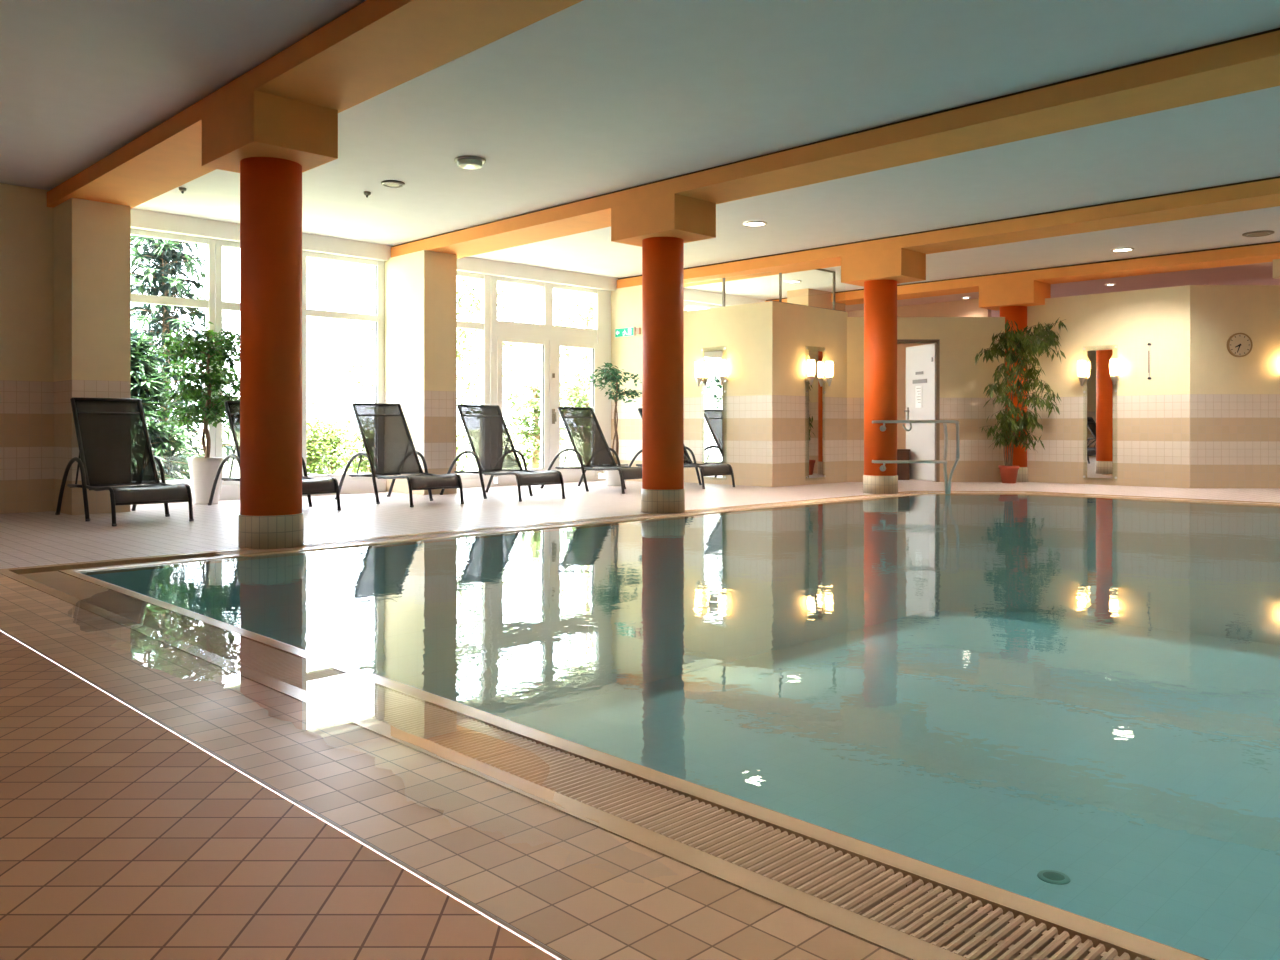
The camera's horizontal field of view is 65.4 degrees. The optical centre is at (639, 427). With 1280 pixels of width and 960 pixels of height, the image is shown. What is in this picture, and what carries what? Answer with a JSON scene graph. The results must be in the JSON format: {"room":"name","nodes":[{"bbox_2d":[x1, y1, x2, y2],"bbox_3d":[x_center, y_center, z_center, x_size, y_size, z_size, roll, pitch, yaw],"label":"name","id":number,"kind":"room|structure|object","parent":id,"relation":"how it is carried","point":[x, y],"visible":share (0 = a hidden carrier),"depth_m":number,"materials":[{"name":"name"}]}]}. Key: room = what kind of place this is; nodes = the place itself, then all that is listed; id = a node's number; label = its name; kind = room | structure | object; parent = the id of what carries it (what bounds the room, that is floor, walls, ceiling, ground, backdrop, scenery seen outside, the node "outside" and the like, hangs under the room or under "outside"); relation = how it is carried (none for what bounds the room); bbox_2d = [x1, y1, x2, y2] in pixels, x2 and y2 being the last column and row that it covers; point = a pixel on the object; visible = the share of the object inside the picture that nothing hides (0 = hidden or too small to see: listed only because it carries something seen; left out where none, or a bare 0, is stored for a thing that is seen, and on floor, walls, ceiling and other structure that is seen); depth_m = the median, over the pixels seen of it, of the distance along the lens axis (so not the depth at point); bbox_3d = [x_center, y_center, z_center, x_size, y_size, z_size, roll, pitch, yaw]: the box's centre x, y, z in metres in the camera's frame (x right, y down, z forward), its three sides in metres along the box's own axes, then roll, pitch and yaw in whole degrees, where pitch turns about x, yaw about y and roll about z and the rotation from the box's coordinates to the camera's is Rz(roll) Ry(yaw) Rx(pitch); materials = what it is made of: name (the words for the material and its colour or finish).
{"room":"indoor swimming pool","nodes":[
{"label":"indoor swimming pool","id":0,"kind":"room"},
{"bbox_2d":[0,183,53,513],"bbox_3d":[-8.115,-0.685,6.462,7.540,2.870,0.500,0,0,-45],"label":"wall","id":1,"kind":"structure","parent":0,"point":[26,220],"depth_m":8.77,"materials":[{"name":"tile"}]},
{"bbox_2d":[54,198,130,514],"bbox_3d":[-5.090,-0.610,9.099,0.470,2.720,1.100,0,0,-45],"label":"wall","id":2,"kind":"structure","parent":0,"point":[92,239],"depth_m":8.71,"materials":[{"name":"tile"}]},
{"bbox_2d":[0,631,557,959],"bbox_3d":[-3.424,0.750,0.552,5.905,0.001,15.600,0,0,-45],"label":"floor","id":3,"kind":"structure","parent":0,"point":[122,837],"depth_m":1.72,"materials":[{"name":"tile"}]},
{"bbox_2d":[0,629,568,959],"bbox_3d":[-1.110,0.751,2.418,0.007,0.006,15.000,0,0,-45],"label":"trim","id":4,"kind":"structure","parent":3,"relation":"on","point":[520,934],"depth_m":1.85,"materials":[{"name":"metal"}]},
{"bbox_2d":[190,477,605,501],"bbox_3d":[0.071,-0.598,14.874,14.990,2.695,0.340,0,0,-45],"label":"wall","id":5,"kind":"structure","parent":0,"point":[228,492],"depth_m":11.42,"materials":[{"name":"white paint"}]},
{"bbox_2d":[131,228,383,486],"bbox_3d":[-4.112,-0.675,10.621,3.060,2.550,0.086,0,0,-45],"label":"window","id":6,"kind":"structure","parent":5,"relation":"in","point":[214,305],"depth_m":10.45,"materials":[{"name":"white plastic"}]},
{"bbox_2d":[457,271,610,479],"bbox_3d":[-1.573,-0.650,13.115,3.200,2.600,0.108,0,0,-45],"label":"window","id":7,"kind":"structure","parent":5,"relation":"in","point":[490,327],"depth_m":13.29,"materials":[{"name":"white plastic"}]},
{"bbox_2d":[494,336,598,483],"bbox_3d":[-1.209,-0.228,13.423,1.750,1.895,0.146,0,0,-45],"label":"door","id":8,"kind":"structure","parent":7,"relation":"attached to","point":[550,349],"depth_m":13.41,"materials":[{"name":"white plastic"}]},
{"bbox_2d":[684,301,721,310],"bbox_3d":[0.625,-1.050,15.302,2.400,1.800,0.086,0,0,-45],"label":"window","id":9,"kind":"structure","parent":5,"relation":"in","point":[686,303],"depth_m":15.55,"materials":[{"name":"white glass"}]},
{"bbox_2d":[384,250,456,494],"bbox_3d":[-2.611,-0.610,11.584,0.430,2.720,1.050,0,0,-45],"label":"wall","id":10,"kind":"structure","parent":0,"point":[420,287],"depth_m":11.25,"materials":[{"name":"paint"}]},
{"bbox_2d":[131,208,765,305],"bbox_3d":[0.085,-2.033,14.852,15.000,0.175,0.390,0,0,-45],"label":"wall","id":11,"kind":"structure","parent":0,"point":[140,219],"depth_m":11.48,"materials":[{"name":"white paint"}]},
{"bbox_2d":[602,285,641,481],"bbox_3d":[-0.100,-0.610,14.115,0.300,2.720,0.980,0,0,-45],"label":"wall","id":12,"kind":"structure","parent":0,"point":[626,302],"depth_m":13.96,"materials":[{"name":"paint"}]},
{"bbox_2d":[615,327,635,337],"bbox_3d":[-0.208,-1.335,13.980,0.042,0.130,0.380,0,0,-45],"label":"exit sign","id":13,"kind":"object","parent":12,"relation":"attached to","point":[628,331],"visible":1,"depth_m":13.95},
{"bbox_2d":[0,0,1279,299],"bbox_3d":[1.090,-2.220,5.014,18.600,0.200,15.600,0,0,-45],"label":"ceiling","id":14,"kind":"structure","parent":0,"point":[589,98],"depth_m":6.71,"materials":[{"name":"paint"}]},
{"bbox_2d":[47,0,582,207],"bbox_3d":[0.139,-2.045,3.793,0.560,0.150,15.200,0,0,-45],"label":"ceiling beam","id":15,"kind":"structure","parent":14,"relation":"attached to","point":[375,47],"depth_m":5.53,"materials":[{"name":"paint"}]},
{"bbox_2d":[381,180,404,187],"bbox_3d":[-2.141,-2.110,8.640,0.200,0.020,0.200,0,0,-45],"label":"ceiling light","id":16,"kind":"object","parent":14,"relation":"in","point":[391,182],"visible":1,"depth_m":8.62,"materials":[{"name":"grey metal"}]},
{"bbox_2d":[454,156,485,168],"bbox_3d":[-1.346,-2.092,7.892,0.250,0.054,0.250,0,0,-45],"label":"ceiling light","id":17,"kind":"object","parent":14,"relation":"attached to","point":[465,162],"visible":1,"depth_m":7.83,"materials":[{"name":"grey metal"}]},
{"bbox_2d":[743,221,766,226],"bbox_3d":[1.193,-2.110,10.331,0.250,0.019,0.250,0,0,-45],"label":"recessed light","id":18,"kind":"object","parent":14,"relation":"in","point":[748,223],"visible":1,"depth_m":10.29,"materials":[{"name":"metal"}]},
{"bbox_2d":[391,28,1279,258],"bbox_3d":[2.672,-2.045,6.373,0.560,0.150,15.310,0,0,-45],"label":"ceiling beam","id":19,"kind":"structure","parent":14,"relation":"attached to","point":[1249,63],"depth_m":6.82,"materials":[{"name":"paint"}]},
{"bbox_2d":[617,176,1279,287],"bbox_3d":[5.247,-2.045,8.918,0.560,0.150,15.310,0,0,-45],"label":"ceiling beam","id":20,"kind":"structure","parent":14,"relation":"attached to","point":[1260,193],"depth_m":10.07,"materials":[{"name":"paint"}]},
{"bbox_2d":[765,241,1279,304],"bbox_3d":[7.654,-2.045,11.297,0.560,0.150,15.310,0,0,-45],"label":"ceiling beam","id":21,"kind":"structure","parent":14,"relation":"attached to","point":[1268,251],"depth_m":12.82,"materials":[{"name":"paint"}]},
{"bbox_2d":[1242,230,1274,236],"bbox_3d":[6.740,-2.110,10.864,0.300,0.020,0.300,0,0,-45],"label":"ceiling vent","id":22,"kind":"object","parent":14,"relation":"in","point":[1262,232],"visible":1,"depth_m":10.81,"materials":[{"name":"grey metal"}]},
{"bbox_2d":[0,479,1279,959],"bbox_3d":[4.757,0.750,8.638,17.090,0.001,15.600,0,0,-45],"label":"floor","id":23,"kind":"structure","parent":0,"point":[28,539],"depth_m":8.79,"materials":[{"name":"tile"}]},
{"bbox_2d":[55,397,193,525],"bbox_3d":[-4.289,0.252,8.274,0.647,1.012,1.455,0,0,-45],"label":"sun lounger","id":24,"kind":"object","parent":23,"relation":"on","point":[116,452],"visible":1,"depth_m":8.37,"materials":[{"name":"grey fabric"}]},
{"bbox_2d":[146,321,239,503],"bbox_3d":[-4.192,-0.136,9.767,1.100,1.771,0.890,0,0,-45],"label":"fig tree","id":25,"kind":"object","parent":23,"relation":"on","point":[202,470],"visible":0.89,"depth_m":9.70,"materials":[{"name":"green plant"}]},
{"bbox_2d":[202,90,337,548],"bbox_3d":[-2.339,-0.610,6.279,0.531,2.720,0.780,0,0,-45],"label":"round column","id":26,"kind":"structure","parent":23,"relation":"on","point":[270,140],"depth_m":6.17,"materials":[{"name":"orange paint"}]},
{"bbox_2d":[208,401,340,509],"bbox_3d":[-3.429,0.252,9.321,1.455,1.012,0.647,0,0,45],"label":"sun lounger","id":27,"kind":"object","parent":23,"relation":"on","point":[326,485],"visible":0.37,"depth_m":9.30,"materials":[{"name":"grey fabric"}]},
{"bbox_2d":[335,403,463,506],"bbox_3d":[-2.443,0.252,10.084,0.647,1.012,1.455,0,0,-45],"label":"sun lounger","id":28,"kind":"object","parent":23,"relation":"on","point":[390,450],"visible":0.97,"depth_m":10.18,"materials":[{"name":"grey fabric"}]},
{"bbox_2d":[0,574,908,959],"bbox_3d":[0.383,0.748,1.156,0.340,0.001,11.105,0,0,-45],"label":"floor","id":29,"kind":"structure","parent":23,"relation":"on","point":[582,890],"depth_m":1.88,"materials":[{"name":"tile"}]},
{"bbox_2d":[440,404,565,501],"bbox_3d":[-1.501,0.252,10.805,0.647,1.012,1.455,0,0,-44],"label":"sun lounger","id":30,"kind":"object","parent":23,"relation":"on","point":[490,441],"visible":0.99,"depth_m":10.89,"materials":[{"name":"grey fabric"}]},
{"bbox_2d":[540,407,641,493],"bbox_3d":[-0.492,0.252,11.998,1.455,1.012,0.647,0,0,45],"label":"sun lounger","id":31,"kind":"object","parent":23,"relation":"on","point":[591,448],"visible":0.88,"depth_m":12.10,"materials":[{"name":"grey fabric"}]},
{"bbox_2d":[588,362,641,485],"bbox_3d":[-0.346,-0.035,12.872,0.928,1.569,0.766,0,0,-45],"label":"potted tree","id":32,"kind":"object","parent":23,"relation":"on","point":[612,477],"visible":0.94,"depth_m":12.82,"materials":[{"name":"green plant"}]},
{"bbox_2d":[611,193,715,512],"bbox_3d":[0.204,-0.610,8.848,0.531,2.720,0.780,0,0,-45],"label":"round column","id":33,"kind":"structure","parent":23,"relation":"on","point":[662,225],"depth_m":8.73,"materials":[{"name":"orange paint"}]},
{"bbox_2d":[628,408,734,488],"bbox_3d":[0.479,0.252,12.831,0.647,1.012,1.455,0,0,-45],"label":"sun lounger","id":34,"kind":"object","parent":23,"relation":"on","point":[723,468],"visible":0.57,"depth_m":12.53,"materials":[{"name":"grey fabric"}]},
{"bbox_2d":[841,248,925,493],"bbox_3d":[2.779,-0.610,11.393,0.531,2.720,0.780,0,0,-45],"label":"round column","id":35,"kind":"structure","parent":23,"relation":"on","point":[879,273],"depth_m":11.26,"materials":[{"name":"orange paint"}]},
{"bbox_2d":[872,420,958,493],"bbox_3d":[3.091,0.335,11.214,0.985,0.835,0.118,0,0,0],"label":"pool handrail","id":36,"kind":"object","parent":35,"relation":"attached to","point":[947,483],"visible":1,"depth_m":11.16,"materials":[{"name":"metal"}]},
{"bbox_2d":[897,449,909,479],"bbox_3d":[3.755,0.530,14.297,0.200,0.440,0.200,0,0,0],"label":"wooden box","id":37,"kind":"object","parent":23,"relation":"on","point":[903,469],"visible":0.62,"depth_m":14.21,"materials":[{"name":"brown wood"}]},
{"bbox_2d":[998,465,1018,482],"bbox_3d":[4.980,0.632,13.455,0.264,0.235,0.264,0,0,-45],"label":"pot","id":38,"kind":"object","parent":23,"relation":"on","point":[1008,473],"depth_m":13.37,"materials":[{"name":"ceramic"}]},
{"bbox_2d":[979,280,1050,481],"bbox_3d":[5.178,-0.610,13.781,0.531,2.720,0.780,0,0,-45],"label":"round column","id":39,"kind":"structure","parent":23,"relation":"on","point":[1012,299],"depth_m":13.67,"materials":[{"name":"orange paint"}]},
{"bbox_2d":[975,317,1066,482],"bbox_3d":[5.047,-0.365,13.319,1.218,2.231,0.640,0,0,-16],"label":"potted plant","id":40,"kind":"object","parent":23,"relation":"on","point":[1024,345],"visible":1,"depth_m":13.28,"materials":[{"name":"plant"}]},
{"bbox_2d":[96,554,1279,718],"bbox_3d":[3.016,1.440,5.996,9.580,1.320,7.290,0,0,-45],"label":"wall","id":41,"kind":"structure","parent":0,"point":[510,640],"depth_m":7.84,"materials":[{"name":"tile"}]},
{"bbox_2d":[0,491,1279,959],"bbox_3d":[3.016,0.763,5.996,10.210,0.034,7.920,0,0,-45],"label":"rim","id":42,"kind":"object","parent":41,"relation":"on","point":[888,938],"visible":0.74,"depth_m":2.05,"materials":[{"name":"tile"}]},
{"bbox_2d":[684,302,762,486],"bbox_3d":[1.009,-0.420,13.313,0.150,2.340,1.720,0,0,-45],"label":"wall partition","id":43,"kind":"structure","parent":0,"point":[737,328],"depth_m":13.01,"materials":[{"name":"tile"}]},
{"bbox_2d":[701,346,725,479],"bbox_3d":[0.979,-0.190,13.219,0.022,1.760,0.430,0,0,-45],"label":"mirror panel","id":44,"kind":"object","parent":43,"relation":"attached to","point":[713,390],"visible":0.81,"depth_m":13.21,"materials":[{"name":"clear glass"}]},
{"bbox_2d":[695,361,703,385],"bbox_3d":[0.789,-0.715,13.320,0.124,0.330,0.104,0,0,-45],"label":"wall lamp","id":45,"kind":"object","parent":44,"relation":"attached to","point":[698,364],"visible":1,"depth_m":13.28,"materials":[{"name":"glass"}]},
{"bbox_2d":[718,360,726,384],"bbox_3d":[1.077,-0.715,13.029,0.124,0.330,0.104,0,0,-45],"label":"wall lamp","id":46,"kind":"object","parent":44,"relation":"attached to","point":[721,363],"visible":1,"depth_m":12.98,"materials":[{"name":"glass"}]},
{"bbox_2d":[763,301,847,486],"bbox_3d":[2.210,-0.420,13.185,1.680,2.340,0.150,0,0,-45],"label":"wall","id":47,"kind":"structure","parent":0,"point":[788,329],"depth_m":12.91,"materials":[{"name":"paint"}]},
{"bbox_2d":[684,269,845,311],"bbox_3d":[1.600,-1.853,13.788,1.660,0.531,1.835,0,0,-45],"label":"glass screen","id":48,"kind":"object","parent":47,"relation":"on","point":[824,270],"visible":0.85,"depth_m":13.12,"materials":[{"name":"grey metal"}]},
{"bbox_2d":[806,346,825,479],"bbox_3d":[2.321,-0.190,13.173,0.430,1.760,0.022,0,0,-45],"label":"mirror panel","id":49,"kind":"object","parent":47,"relation":"attached to","point":[816,389],"visible":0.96,"depth_m":13.17,"materials":[{"name":"clear glass"}]},
{"bbox_2d":[805,360,814,384],"bbox_3d":[2.220,-0.715,12.983,0.104,0.330,0.124,0,0,-45],"label":"wall lamp","id":50,"kind":"object","parent":49,"relation":"attached to","point":[810,363],"visible":1,"depth_m":12.94,"materials":[{"name":"glass"}]},
{"bbox_2d":[809,350,822,477],"bbox_3d":[2.325,-0.175,13.168,0.320,1.670,0.008,0,0,-45],"label":"mirror glass","id":51,"kind":"object","parent":49,"relation":"attached to","point":[816,389],"depth_m":13.17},
{"bbox_2d":[823,361,832,385],"bbox_3d":[2.512,-0.715,13.271,0.104,0.330,0.124,0,0,-45],"label":"wall lamp","id":52,"kind":"object","parent":49,"relation":"attached to","point":[829,364],"visible":1,"depth_m":13.23,"materials":[{"name":"glass"}]},
{"bbox_2d":[787,288,844,310],"bbox_3d":[2.780,-0.685,15.681,1.000,2.870,0.400,0,0,-45],"label":"wall","id":53,"kind":"structure","parent":0,"point":[808,297],"depth_m":15.37,"materials":[{"name":"paint"}]},
{"bbox_2d":[507,611,1279,959],"bbox_3d":[3.016,2.100,5.996,9.580,0.001,7.290,0,0,-45],"label":"floor","id":54,"kind":"structure","parent":0,"point":[1138,765],"depth_m":6.46,"materials":[{"name":"tile"}]},
{"bbox_2d":[79,494,1279,594],"bbox_3d":[3.016,0.758,5.996,9.580,0.001,7.290,0,0,-45],"label":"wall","id":55,"kind":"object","parent":54,"relation":"in","point":[1026,533],"visible":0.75,"depth_m":6.57,"materials":[{"name":"tile"}]},
{"bbox_2d":[1037,870,1069,884],"bbox_3d":[1.930,2.090,4.649,0.144,0.020,0.144,0,0,-45],"label":"drain","id":56,"kind":"object","parent":54,"relation":"on","point":[1059,878],"visible":1,"depth_m":4.63,"materials":[{"name":"plastic"}]},
{"bbox_2d":[846,299,991,448],"bbox_3d":[4.189,-0.625,16.617,0.120,2.750,3.450,0,0,-45],"label":"wall","id":57,"kind":"structure","parent":0,"point":[961,308],"depth_m":16.30,"materials":[{"name":"paint"}]},
{"bbox_2d":[847,317,1004,481],"bbox_3d":[3.931,-0.385,13.778,2.183,2.270,0.140,0,0,0],"label":"wall","id":58,"kind":"structure","parent":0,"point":[963,383],"depth_m":13.71,"materials":[{"name":"paint"}]},
{"bbox_2d":[897,339,939,481],"bbox_3d":[3.688,-0.230,14.084,0.858,1.960,0.775,0,0,0],"label":"door","id":59,"kind":"structure","parent":58,"relation":"attached to","point":[922,361],"depth_m":13.94,"materials":[{"name":"white wood"}]},
{"bbox_2d":[845,262,1279,316],"bbox_3d":[9.293,-2.100,13.120,4.335,0.200,15.600,0,0,-45],"label":"ceiling","id":60,"kind":"structure","parent":0,"point":[1257,273],"depth_m":13.74,"materials":[{"name":"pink paint"}]},
{"bbox_2d":[1027,285,1189,487],"bbox_3d":[6.081,-0.502,13.088,0.150,2.505,2.130,0,0,-45],"label":"wall","id":61,"kind":"structure","parent":0,"point":[1151,418],"depth_m":12.81,"materials":[{"name":"paint"}]},
{"bbox_2d":[1083,345,1116,480],"bbox_3d":[6.016,-0.190,13.030,0.022,1.760,0.430,0,0,-45],"label":"mirror panel","id":62,"kind":"object","parent":61,"relation":"attached to","point":[1099,382],"visible":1,"depth_m":13.03,"materials":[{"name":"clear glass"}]},
{"bbox_2d":[1078,360,1086,385],"bbox_3d":[5.826,-0.715,13.131,0.124,0.330,0.104,0,0,-45],"label":"wall lamp","id":63,"kind":"object","parent":62,"relation":"attached to","point":[1081,364],"visible":1,"depth_m":13.09,"materials":[{"name":"glass"}]},
{"bbox_2d":[1110,359,1118,384],"bbox_3d":[6.114,-0.715,12.840,0.124,0.330,0.104,0,0,-45],"label":"wall lamp","id":64,"kind":"object","parent":62,"relation":"attached to","point":[1114,363],"visible":1,"depth_m":12.80,"materials":[{"name":"glass"}]},
{"bbox_2d":[1190,285,1279,487],"bbox_3d":[8.276,-0.502,12.352,3.000,2.505,0.150,0,0,0],"label":"wall","id":65,"kind":"structure","parent":0,"point":[1235,401],"depth_m":12.28,"materials":[{"name":"paint"}]},
{"bbox_2d":[1227,333,1252,356],"bbox_3d":[7.376,-1.015,12.260,0.300,0.300,0.035,0,0,0],"label":"wall clock","id":66,"kind":"object","parent":65,"relation":"attached to","point":[1238,344],"visible":1,"depth_m":12.25,"materials":[{"name":"plastic"}]},
{"bbox_2d":[1273,259,1279,278],"bbox_3d":[10.313,-1.863,8.856,0.120,0.215,8.100,0,0,-45],"label":"wall","id":67,"kind":"structure","parent":0,"point":[1276,262],"depth_m":11.67,"materials":[{"name":"paint"}]},
{"bbox_3d":[3.016,0.835,5.996,10.090,0.110,7.800,0,0,-45],"label":"floor","id":68,"kind":"structure","parent":0,"visible":0},
{"bbox_2d":[19,571,85,584],"bbox_3d":[-2.941,0.763,4.980,0.175,0.024,0.492,0,0,-45],"label":"grate","id":69,"kind":"object","parent":68,"relation":"on","point":[54,577],"visible":0.74,"depth_m":4.96,"materials":[{"name":"beige plastic"}]},
{"bbox_2d":[46,582,119,597],"bbox_3d":[-2.590,0.763,4.625,0.175,0.024,0.492,0,0,-45],"label":"grate","id":70,"kind":"object","parent":68,"relation":"on","point":[79,589],"visible":0.71,"depth_m":4.62,"materials":[{"name":"tile"}]},
{"bbox_2d":[78,594,158,612],"bbox_3d":[-2.239,0.763,4.269,0.175,0.024,0.492,0,0,-45],"label":"grate","id":71,"kind":"object","parent":68,"relation":"on","point":[115,603],"visible":0.77,"depth_m":4.25,"materials":[{"name":"beige plastic"}]},
{"bbox_2d":[115,608,205,631],"bbox_3d":[-1.887,0.763,3.913,0.175,0.024,0.492,0,0,-45],"label":"grate","id":72,"kind":"object","parent":68,"relation":"on","point":[159,619],"visible":0.75,"depth_m":3.90,"materials":[{"name":"beige plastic"}]},
{"bbox_2d":[160,625,262,652],"bbox_3d":[-1.536,0.763,3.558,0.175,0.024,0.492,0,0,-45],"label":"grate","id":73,"kind":"object","parent":68,"relation":"on","point":[211,639],"visible":0.81,"depth_m":3.54,"materials":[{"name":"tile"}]},
{"bbox_2d":[214,645,332,679],"bbox_3d":[-1.184,0.763,3.202,0.175,0.024,0.492,0,0,-45],"label":"grate","id":74,"kind":"object","parent":68,"relation":"on","point":[277,664],"visible":0.77,"depth_m":3.19,"materials":[{"name":"tile"}]},
{"bbox_2d":[215,540,374,555],"bbox_3d":[-2.133,0.763,6.259,0.992,0.024,0.175,0,0,-45],"label":"grate","id":75,"kind":"object","parent":68,"relation":"on","point":[357,541],"visible":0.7,"depth_m":6.20,"materials":[{"name":"beige plastic"}]},
{"bbox_2d":[281,671,421,714],"bbox_3d":[-0.833,0.763,2.846,0.175,0.024,0.492,0,0,-45],"label":"grate","id":76,"kind":"object","parent":68,"relation":"on","point":[366,698],"visible":0.8,"depth_m":2.83,"materials":[{"name":"beige plastic"}]},
{"bbox_2d":[369,529,498,541],"bbox_3d":[-1.422,0.763,6.962,0.992,0.024,0.175,0,0,-45],"label":"grate","id":77,"kind":"object","parent":68,"relation":"on","point":[482,530],"visible":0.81,"depth_m":6.94,"materials":[{"name":"beige plastic"}]},
{"bbox_2d":[367,702,535,760],"bbox_3d":[-0.481,0.763,2.491,0.175,0.024,0.492,0,0,-45],"label":"grate","id":78,"kind":"object","parent":68,"relation":"on","point":[478,741],"visible":0.73,"depth_m":2.47,"materials":[{"name":"beige plastic"}]},
{"bbox_2d":[490,520,600,530],"bbox_3d":[-0.711,0.763,7.665,0.992,0.024,0.175,0,0,-45],"label":"grate","id":79,"kind":"object","parent":68,"relation":"on","point":[584,521],"visible":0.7,"depth_m":7.64,"materials":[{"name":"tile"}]},
{"bbox_2d":[480,744,690,822],"bbox_3d":[-0.130,0.763,2.135,0.175,0.024,0.492,0,0,-45],"label":"grate","id":80,"kind":"object","parent":68,"relation":"on","point":[630,799],"visible":0.8,"depth_m":2.11,"materials":[{"name":"beige plastic"}]},
{"bbox_2d":[591,513,680,521],"bbox_3d":[0.001,0.763,8.368,0.992,0.024,0.175,0,0,-45],"label":"grate","id":81,"kind":"object","parent":68,"relation":"on","point":[666,514],"visible":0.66,"depth_m":8.33,"materials":[{"name":"beige plastic"}]},
{"bbox_2d":[681,506,757,513],"bbox_3d":[0.712,0.763,9.071,0.992,0.024,0.175,0,0,-45],"label":"grate","id":82,"kind":"object","parent":68,"relation":"on","point":[745,507],"visible":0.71,"depth_m":9.03,"materials":[{"name":"beige plastic"}]},
{"bbox_2d":[634,799,911,914],"bbox_3d":[0.222,0.763,1.780,0.175,0.024,0.492,0,0,-45],"label":"grate","id":83,"kind":"object","parent":68,"relation":"on","point":[856,886],"visible":0.85,"depth_m":1.75,"materials":[{"name":"beige plastic"}]},
{"bbox_2d":[746,501,814,506],"bbox_3d":[1.423,0.763,9.774,0.992,0.024,0.175,0,0,-45],"label":"grate","id":84,"kind":"object","parent":68,"relation":"on","point":[802,502],"visible":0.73,"depth_m":9.73,"materials":[{"name":"beige plastic"}]},
{"bbox_2d":[813,496,869,501],"bbox_3d":[2.134,0.763,10.476,0.992,0.024,0.175,0,0,-45],"label":"grate","id":85,"kind":"object","parent":68,"relation":"on","point":[859,496],"visible":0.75,"depth_m":10.40,"materials":[{"name":"beige plastic"}]},
{"bbox_2d":[928,492,1024,492],"bbox_3d":[3.912,0.763,11.547,1.092,0.024,0.175,0,0,3],"label":"grate","id":86,"kind":"object","parent":68,"relation":"on","point":[928,492],"visible":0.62,"depth_m":11.53,"materials":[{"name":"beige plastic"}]},
{"bbox_2d":[861,879,1141,959],"bbox_3d":[0.573,0.763,1.424,0.175,0.024,0.492,0,0,-45],"label":"grate","id":87,"kind":"object","parent":68,"relation":"on","point":[944,920],"visible":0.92,"depth_m":1.50,"materials":[{"name":"beige plastic"}]},
{"label":"outside","id":88,"kind":"structure","parent":0,"visible":0},
{"bbox_2d":[171,430,601,479],"bbox_3d":[-13.111,0.480,36.742,57.000,0.660,49.300,0,0,-45],"label":"ground","id":89,"kind":"structure","parent":88,"point":[571,460],"depth_m":23.08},
{"bbox_2d":[131,325,195,479],"bbox_3d":[-5.835,-0.113,11.207,1.820,2.154,2.099,0,0,22],"label":"bush","id":90,"kind":"object","parent":89,"relation":"on","point":[144,384],"visible":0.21,"depth_m":11.22,"materials":[{"name":"green plant"}]},
{"bbox_2d":[131,235,239,478],"bbox_3d":[-6.585,-1.597,14.085,2.803,4.794,2.766,0,0,-14],"label":"tree","id":91,"kind":"object","parent":89,"relation":"on","point":[169,260],"visible":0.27,"depth_m":13.89,"materials":[{"name":"green plant"}]},
{"bbox_2d":[307,416,339,474],"bbox_3d":[-4.612,0.331,13.584,0.993,1.012,1.086,0,0,-5],"label":"bush","id":92,"kind":"object","parent":89,"relation":"on","point":[313,453],"visible":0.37,"depth_m":13.57,"materials":[{"name":"green plant"}]},
{"bbox_2d":[308,402,358,473],"bbox_3d":[-4.860,0.210,15.693,1.076,1.206,1.058,0,0,19],"label":"bush","id":93,"kind":"object","parent":89,"relation":"on","point":[338,440],"visible":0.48,"depth_m":15.63,"materials":[{"name":"green plant"}]},
{"bbox_2d":[330,411,370,473],"bbox_3d":[-3.953,0.278,14.590,1.025,1.231,1.058,0,0,-36],"label":"bush","id":94,"kind":"object","parent":89,"relation":"on","point":[364,465],"visible":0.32,"depth_m":14.51,"materials":[{"name":"green plant"}]},
{"bbox_2d":[338,272,480,445],"bbox_3d":[-3.824,-1.635,18.110,2.672,4.774,2.906,0,0,17],"label":"tree","id":95,"kind":"object","parent":89,"relation":"on","point":[459,302],"visible":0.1,"depth_m":17.95,"materials":[{"name":"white plant"}]},
{"bbox_2d":[457,421,469,470],"bbox_3d":[-3.177,0.263,15.701,1.134,1.216,0.959,0,0,-10],"label":"bush","id":96,"kind":"object","parent":89,"relation":"on","point":[460,432],"visible":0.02,"depth_m":15.61,"materials":[{"name":"green plant"}]},
{"bbox_2d":[457,277,538,419],"bbox_3d":[-3.360,-2.306,20.730,2.968,6.117,3.254,0,0,-45],"label":"tree","id":97,"kind":"object","parent":89,"relation":"on","point":[501,292],"visible":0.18,"depth_m":20.65,"materials":[{"name":"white plant"}]},
{"bbox_2d":[503,371,570,468],"bbox_3d":[-1.743,-0.110,16.572,1.550,1.734,1.373,0,0,-45],"label":"tree","id":98,"kind":"object","parent":89,"relation":"on","point":[535,437],"visible":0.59,"depth_m":16.50,"materials":[{"name":"green plant"}]},
{"bbox_2d":[510,293,593,416],"bbox_3d":[-1.263,-1.818,21.414,2.840,5.140,2.947,0,0,15],"label":"tree","id":99,"kind":"object","parent":89,"relation":"on","point":[586,312],"visible":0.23,"depth_m":21.36,"materials":[{"name":"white plant"}]},
{"bbox_2d":[519,285,593,439],"bbox_3d":[-1.386,-2.282,24.828,3.336,6.068,3.616,0,0,-12],"label":"tree","id":100,"kind":"object","parent":89,"relation":"on","point":[592,296],"visible":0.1,"depth_m":24.96,"materials":[{"name":"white plant"}]},
{"bbox_2d":[560,366,590,444],"bbox_3d":[-0.998,-0.249,18.360,1.463,2.011,1.794,0,0,-45],"label":"tree","id":101,"kind":"object","parent":89,"relation":"on","point":[582,401],"visible":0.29,"depth_m":18.38,"materials":[{"name":"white plant"}]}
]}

